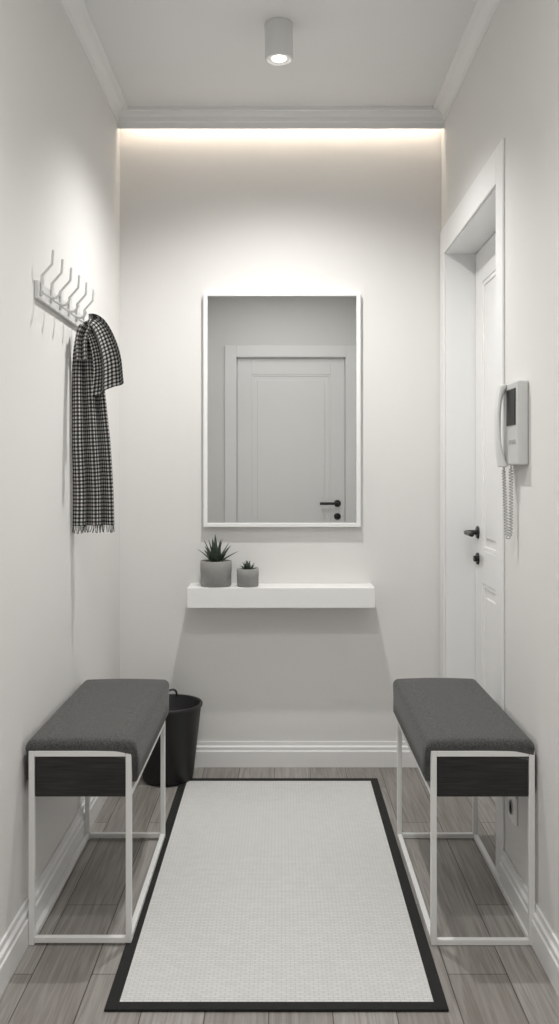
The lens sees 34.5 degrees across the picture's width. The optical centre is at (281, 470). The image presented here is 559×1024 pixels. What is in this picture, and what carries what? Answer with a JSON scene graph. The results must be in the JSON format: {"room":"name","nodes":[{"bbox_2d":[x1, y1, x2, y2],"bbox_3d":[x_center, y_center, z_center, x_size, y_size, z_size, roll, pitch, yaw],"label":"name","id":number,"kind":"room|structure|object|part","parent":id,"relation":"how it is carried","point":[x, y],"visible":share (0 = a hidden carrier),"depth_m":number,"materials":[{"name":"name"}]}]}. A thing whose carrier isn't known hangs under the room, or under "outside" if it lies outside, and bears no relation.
{"room":"entrance hallway","nodes":[
{"label":"entrance hallway","id":0,"kind":"room"},
{"bbox_2d":[0,0,119,940],"bbox_3d":[-0.750,-0.125,1.775,0.150,2.710,4.250,0,0,0],"label":"wall","id":1,"kind":"structure","parent":0,"point":[60,135],"depth_m":2.57,"materials":[{"name":"white paint"}]},
{"bbox_2d":[0,797,106,997],"bbox_3d":[-0.666,1.178,1.800,0.018,0.104,3.900,0,0,0],"label":"baseboard","id":2,"kind":"structure","parent":1,"relation":"attached to","point":[14,943],"depth_m":2.49,"materials":[{"name":"white paint"}]},
{"bbox_2d":[34,250,94,327],"bbox_3d":[-0.639,-0.538,2.740,0.071,0.136,0.580,0,0,0],"label":"coat rack","id":3,"kind":"object","parent":1,"relation":"attached to","point":[43,294],"visible":0.93,"depth_m":2.65,"materials":[{"name":"silver metal"}]},
{"bbox_3d":[-0.669,-0.495,2.740,0.012,0.050,0.580,0,0,0],"label":"rail","id":4,"kind":"part","parent":3,"relation":"part of","materials":[{"name":"silver metal"}]},
{"bbox_2d":[72,313,123,533],"bbox_3d":[-0.587,-0.148,2.857,0.139,0.699,0.143,0,0,-24],"label":"scarf","id":5,"kind":"object","parent":3,"relation":"hanging from","point":[96,362],"visible":1,"depth_m":2.88,"materials":[{"name":"fabric"}]},
{"bbox_2d":[59,0,127,121],"bbox_3d":[-0.650,-1.453,1.770,0.050,0.054,3.840,0,0,0],"label":"crown molding","id":6,"kind":"structure","parent":1,"relation":"attached to","point":[76,11],"depth_m":3.13,"materials":[{"name":"white paint"}]},
{"bbox_2d":[200,559,231,587],"bbox_3d":[-0.269,0.416,3.668,0.128,0.102,0.128,0,0,0],"label":"pot","id":7,"kind":"object","parent":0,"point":[215,573],"depth_m":3.61,"materials":[{"name":"grey concrete"}]},
{"bbox_2d":[0,768,558,1023],"bbox_3d":[0.035,1.280,1.775,1.770,0.100,4.250,0,0,0],"label":"floor","id":8,"kind":"structure","parent":0,"point":[51,983],"depth_m":2.42,"materials":[{"name":"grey wood"}]},
{"bbox_2d":[26,679,168,944],"bbox_3d":[-0.520,0.961,2.671,0.288,0.536,0.690,0,0,0],"label":"bench","id":9,"kind":"object","parent":8,"relation":"on","point":[100,742],"visible":1,"depth_m":2.35,"materials":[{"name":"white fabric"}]},
{"bbox_3d":[-0.649,0.977,2.337,0.015,0.504,0.015,0,0,0],"label":"leg","id":10,"kind":"part","parent":9,"relation":"part of","materials":[{"name":"white metal"}]},
{"bbox_3d":[-0.649,1.215,2.671,0.015,0.015,0.652,0,0,0],"label":"frame rail","id":11,"kind":"part","parent":9,"relation":"part of","materials":[{"name":"white metal"}]},
{"bbox_3d":[-0.523,0.733,2.337,0.236,0.015,0.015,0,0,0],"label":"frame rail","id":12,"kind":"part","parent":9,"relation":"part of","materials":[{"name":"white metal"}]},
{"bbox_3d":[-0.523,1.215,2.337,0.236,0.015,0.015,0,0,0],"label":"frame rail","id":13,"kind":"part","parent":9,"relation":"part of","materials":[{"name":"white metal"}]},
{"bbox_3d":[-0.649,0.977,3.005,0.015,0.504,0.015,0,0,0],"label":"leg","id":14,"kind":"part","parent":9,"relation":"part of","materials":[{"name":"white metal"}]},
{"bbox_2d":[26,679,168,781],"bbox_3d":[-0.520,0.751,2.671,0.288,0.117,0.690,0,0,0],"label":"cushion","id":15,"kind":"object","parent":9,"relation":"on","point":[107,730],"depth_m":2.41,"materials":[{"name":"grey fabric"}]},
{"bbox_3d":[-0.523,1.215,3.005,0.236,0.015,0.015,0,0,0],"label":"frame rail","id":16,"kind":"part","parent":9,"relation":"part of","materials":[{"name":"white metal"}]},
{"bbox_3d":[-0.398,0.974,2.337,0.015,0.498,0.015,0,0,0],"label":"leg","id":17,"kind":"part","parent":9,"relation":"part of","materials":[{"name":"white metal"}]},
{"bbox_3d":[-0.398,0.838,2.671,0.015,0.015,0.652,0,0,0],"label":"frame rail","id":18,"kind":"part","parent":9,"relation":"part of","materials":[{"name":"white metal"}]},
{"bbox_3d":[-0.398,1.215,2.671,0.015,0.015,0.652,0,0,0],"label":"frame rail","id":19,"kind":"part","parent":9,"relation":"part of","materials":[{"name":"white metal"}]},
{"bbox_3d":[-0.398,0.974,3.005,0.015,0.498,0.015,0,0,0],"label":"leg","id":20,"kind":"part","parent":9,"relation":"part of","materials":[{"name":"white metal"}]},
{"bbox_2d":[142,688,202,785],"bbox_3d":[-0.455,1.048,3.592,0.276,0.348,0.286,0,0,0],"label":"bucket","id":21,"kind":"object","parent":8,"relation":"on","point":[182,720],"visible":0.52,"depth_m":3.50,"materials":[{"name":"black plastic"}]},
{"bbox_2d":[104,778,448,1011],"bbox_3d":[-0.013,1.226,2.815,0.784,0.006,1.540,0,0,0],"label":"rug","id":22,"kind":"object","parent":8,"relation":"on","point":[264,894],"visible":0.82,"depth_m":2.51,"materials":[{"name":"white fabric"}]},
{"bbox_2d":[393,678,534,944],"bbox_3d":[0.513,0.961,2.678,0.283,0.536,0.703,0,0,0],"label":"bench","id":23,"kind":"object","parent":8,"relation":"on","point":[460,741],"visible":1,"depth_m":2.35,"materials":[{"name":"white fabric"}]},
{"bbox_3d":[0.394,0.977,3.018,0.015,0.504,0.015,0,0,0],"label":"leg","id":24,"kind":"part","parent":23,"relation":"part of","materials":[{"name":"white metal"}]},
{"bbox_3d":[0.394,0.838,2.678,0.015,0.015,0.665,0,0,0],"label":"frame rail","id":25,"kind":"part","parent":23,"relation":"part of","materials":[{"name":"white metal"}]},
{"bbox_3d":[0.394,1.222,2.678,0.015,0.015,0.665,0,0,0],"label":"frame rail","id":26,"kind":"part","parent":23,"relation":"part of","materials":[{"name":"white metal"}]},
{"bbox_3d":[0.394,0.977,2.337,0.015,0.504,0.015,0,0,0],"label":"leg","id":27,"kind":"part","parent":23,"relation":"part of","materials":[{"name":"white metal"}]},
{"bbox_3d":[0.520,1.222,3.018,0.239,0.015,0.015,0,0,0],"label":"frame rail","id":28,"kind":"part","parent":23,"relation":"part of","materials":[{"name":"white metal"}]},
{"bbox_2d":[393,678,534,781],"bbox_3d":[0.513,0.751,2.678,0.283,0.117,0.703,0,0,0],"label":"cushion","id":29,"kind":"object","parent":23,"relation":"on","point":[454,730],"depth_m":2.41,"materials":[{"name":"grey fabric"}]},
{"bbox_3d":[0.647,0.977,3.018,0.015,0.504,0.015,0,0,0],"label":"leg","id":30,"kind":"part","parent":23,"relation":"part of","materials":[{"name":"white metal"}]},
{"bbox_3d":[0.520,0.733,2.337,0.239,0.015,0.015,0,0,0],"label":"frame rail","id":31,"kind":"part","parent":23,"relation":"part of","materials":[{"name":"white metal"}]},
{"bbox_3d":[0.520,1.222,2.337,0.239,0.015,0.015,0,0,0],"label":"frame rail","id":32,"kind":"part","parent":23,"relation":"part of","materials":[{"name":"white metal"}]},
{"bbox_3d":[0.647,1.222,2.678,0.015,0.015,0.665,0,0,0],"label":"frame rail","id":33,"kind":"part","parent":23,"relation":"part of","materials":[{"name":"white metal"}]},
{"bbox_3d":[0.647,0.977,2.337,0.015,0.504,0.015,0,0,0],"label":"leg","id":34,"kind":"part","parent":23,"relation":"part of","materials":[{"name":"white metal"}]},
{"bbox_2d":[83,0,476,105],"bbox_3d":[0.035,-1.530,1.775,1.770,0.100,4.250,0,0,0],"label":"ceiling","id":35,"kind":"structure","parent":0,"point":[158,52],"depth_m":3.18,"materials":[{"name":"white paint"}]},
{"bbox_2d":[265,17,292,65],"bbox_3d":[-0.010,-1.420,2.980,0.093,0.120,0.093,0,0,0],"label":"ceiling light","id":36,"kind":"object","parent":35,"relation":"in","point":[278,30],"visible":1,"depth_m":2.94,"materials":[{"name":"white metal"}]},
{"bbox_2d":[120,129,440,740],"bbox_3d":[-0.005,-0.125,3.825,1.339,2.710,0.150,0,0,0],"label":"wall","id":37,"kind":"structure","parent":0,"point":[202,210],"depth_m":3.75,"materials":[{"name":"white paint"}]},
{"bbox_2d":[117,106,443,128],"bbox_3d":[-0.005,-1.442,3.672,1.339,0.077,0.036,0,0,0],"label":"crown molding","id":38,"kind":"structure","parent":37,"relation":"attached to","point":[133,117],"depth_m":3.67,"materials":[{"name":"white paint"}]},
{"bbox_2d":[187,583,374,607],"bbox_3d":[-0.004,0.508,3.675,0.752,0.080,0.150,0,0,0],"label":"floating shelf","id":39,"kind":"object","parent":37,"relation":"attached to","point":[265,595],"visible":1,"depth_m":3.60,"materials":[{"name":"white wood"}]},
{"bbox_2d":[199,535,237,587],"bbox_3d":[-0.268,0.362,3.673,0.138,0.211,0.168,0,0,-40],"label":"potted succulent","id":40,"kind":"object","parent":39,"relation":"on","point":[216,570],"visible":1,"depth_m":3.62,"materials":[{"name":"grey concrete"}]},
{"bbox_2d":[237,560,258,586],"bbox_3d":[-0.139,0.414,3.655,0.090,0.106,0.090,0,0,0],"label":"potted succulent","id":41,"kind":"object","parent":39,"relation":"on","point":[247,576],"visible":1,"depth_m":3.62,"materials":[{"name":"grey concrete"}]},
{"bbox_2d":[203,292,360,526],"bbox_3d":[0.000,-0.255,3.733,0.649,0.971,0.031,0,0,0],"label":"wall mirror","id":42,"kind":"object","parent":37,"relation":"attached to","point":[282,370],"visible":1,"depth_m":3.73,"materials":[{"name":"white mirror"}]},
{"bbox_2d":[194,741,417,767],"bbox_3d":[0.004,1.178,3.741,1.321,0.104,0.018,0,0,0],"label":"baseboard","id":43,"kind":"structure","parent":37,"relation":"attached to","point":[209,754],"depth_m":3.73,"materials":[{"name":"white paint"}]},
{"bbox_2d":[441,0,558,939],"bbox_3d":[0.782,-0.125,1.775,0.236,2.710,4.250,0,0,0],"label":"wall","id":44,"kind":"structure","parent":0,"point":[509,90],"depth_m":2.42,"materials":[{"name":"white paint"}]},
{"bbox_2d":[433,0,500,121],"bbox_3d":[0.639,-1.453,1.770,0.050,0.054,3.840,0,0,0],"label":"crown molding","id":45,"kind":"structure","parent":44,"relation":"attached to","point":[483,13],"depth_m":3.13,"materials":[{"name":"white paint"}]},
{"bbox_2d":[440,138,504,872],"bbox_3d":[0.743,0.119,3.210,0.173,2.222,1.060,0,0,0],"label":"door","id":46,"kind":"structure","parent":44,"relation":"in","point":[472,240],"depth_m":3.63,"materials":[{"name":"white paint"}]},
{"bbox_3d":[0.747,0.165,3.210,0.165,2.130,0.920,0,0,0],"label":"frame","id":47,"kind":"part","parent":46,"relation":"part of","materials":[{"name":"white paint"}]},
{"bbox_3d":[0.753,0.245,3.545,0.062,0.050,0.150,0,0,0],"label":"handle","id":48,"kind":"part","parent":46,"relation":"part of","materials":[{"name":"black metal"}]},
{"bbox_3d":[0.775,0.350,3.595,0.018,0.048,0.048,0,0,0],"label":"lock knob","id":49,"kind":"part","parent":46,"relation":"part of","materials":[{"name":"black metal"}]},
{"bbox_2d":[494,380,527,538],"bbox_3d":[0.635,-0.026,2.505,0.057,0.438,0.170,0,0,0],"label":"intercom","id":50,"kind":"object","parent":44,"relation":"attached to","point":[514,395],"visible":1,"depth_m":2.50,"materials":[{"name":"grey plastic"}]},
{"bbox_3d":[0.639,0.088,2.549,0.013,0.211,0.038,0,0,-37],"label":"coiled cord","id":51,"kind":"part","parent":50,"relation":"part of","materials":[{"name":"grey plastic"}]},
{"bbox_2d":[508,797,517,825],"bbox_3d":[0.657,0.960,2.570,0.012,0.080,0.080,0,0,0],"label":"wall outlet","id":52,"kind":"object","parent":44,"relation":"attached to","point":[512,801],"visible":0.91,"depth_m":2.55,"materials":[{"name":"white plastic"}]},
{"bbox_2d":[508,799,512,814],"bbox_3d":[0.653,0.960,2.570,0.004,0.042,0.042,0,0,0],"label":"socket","id":53,"kind":"object","parent":52,"relation":"attached to","point":[510,801],"depth_m":2.58,"materials":[{"name":"grey plastic"}]},
{"bbox_2d":[499,850,558,996],"bbox_3d":[0.655,1.178,1.262,0.018,0.104,2.825,0,0,0],"label":"baseboard","id":54,"kind":"structure","parent":44,"relation":"attached to","point":[545,943],"depth_m":2.31,"materials":[{"name":"white paint"}]}
]}

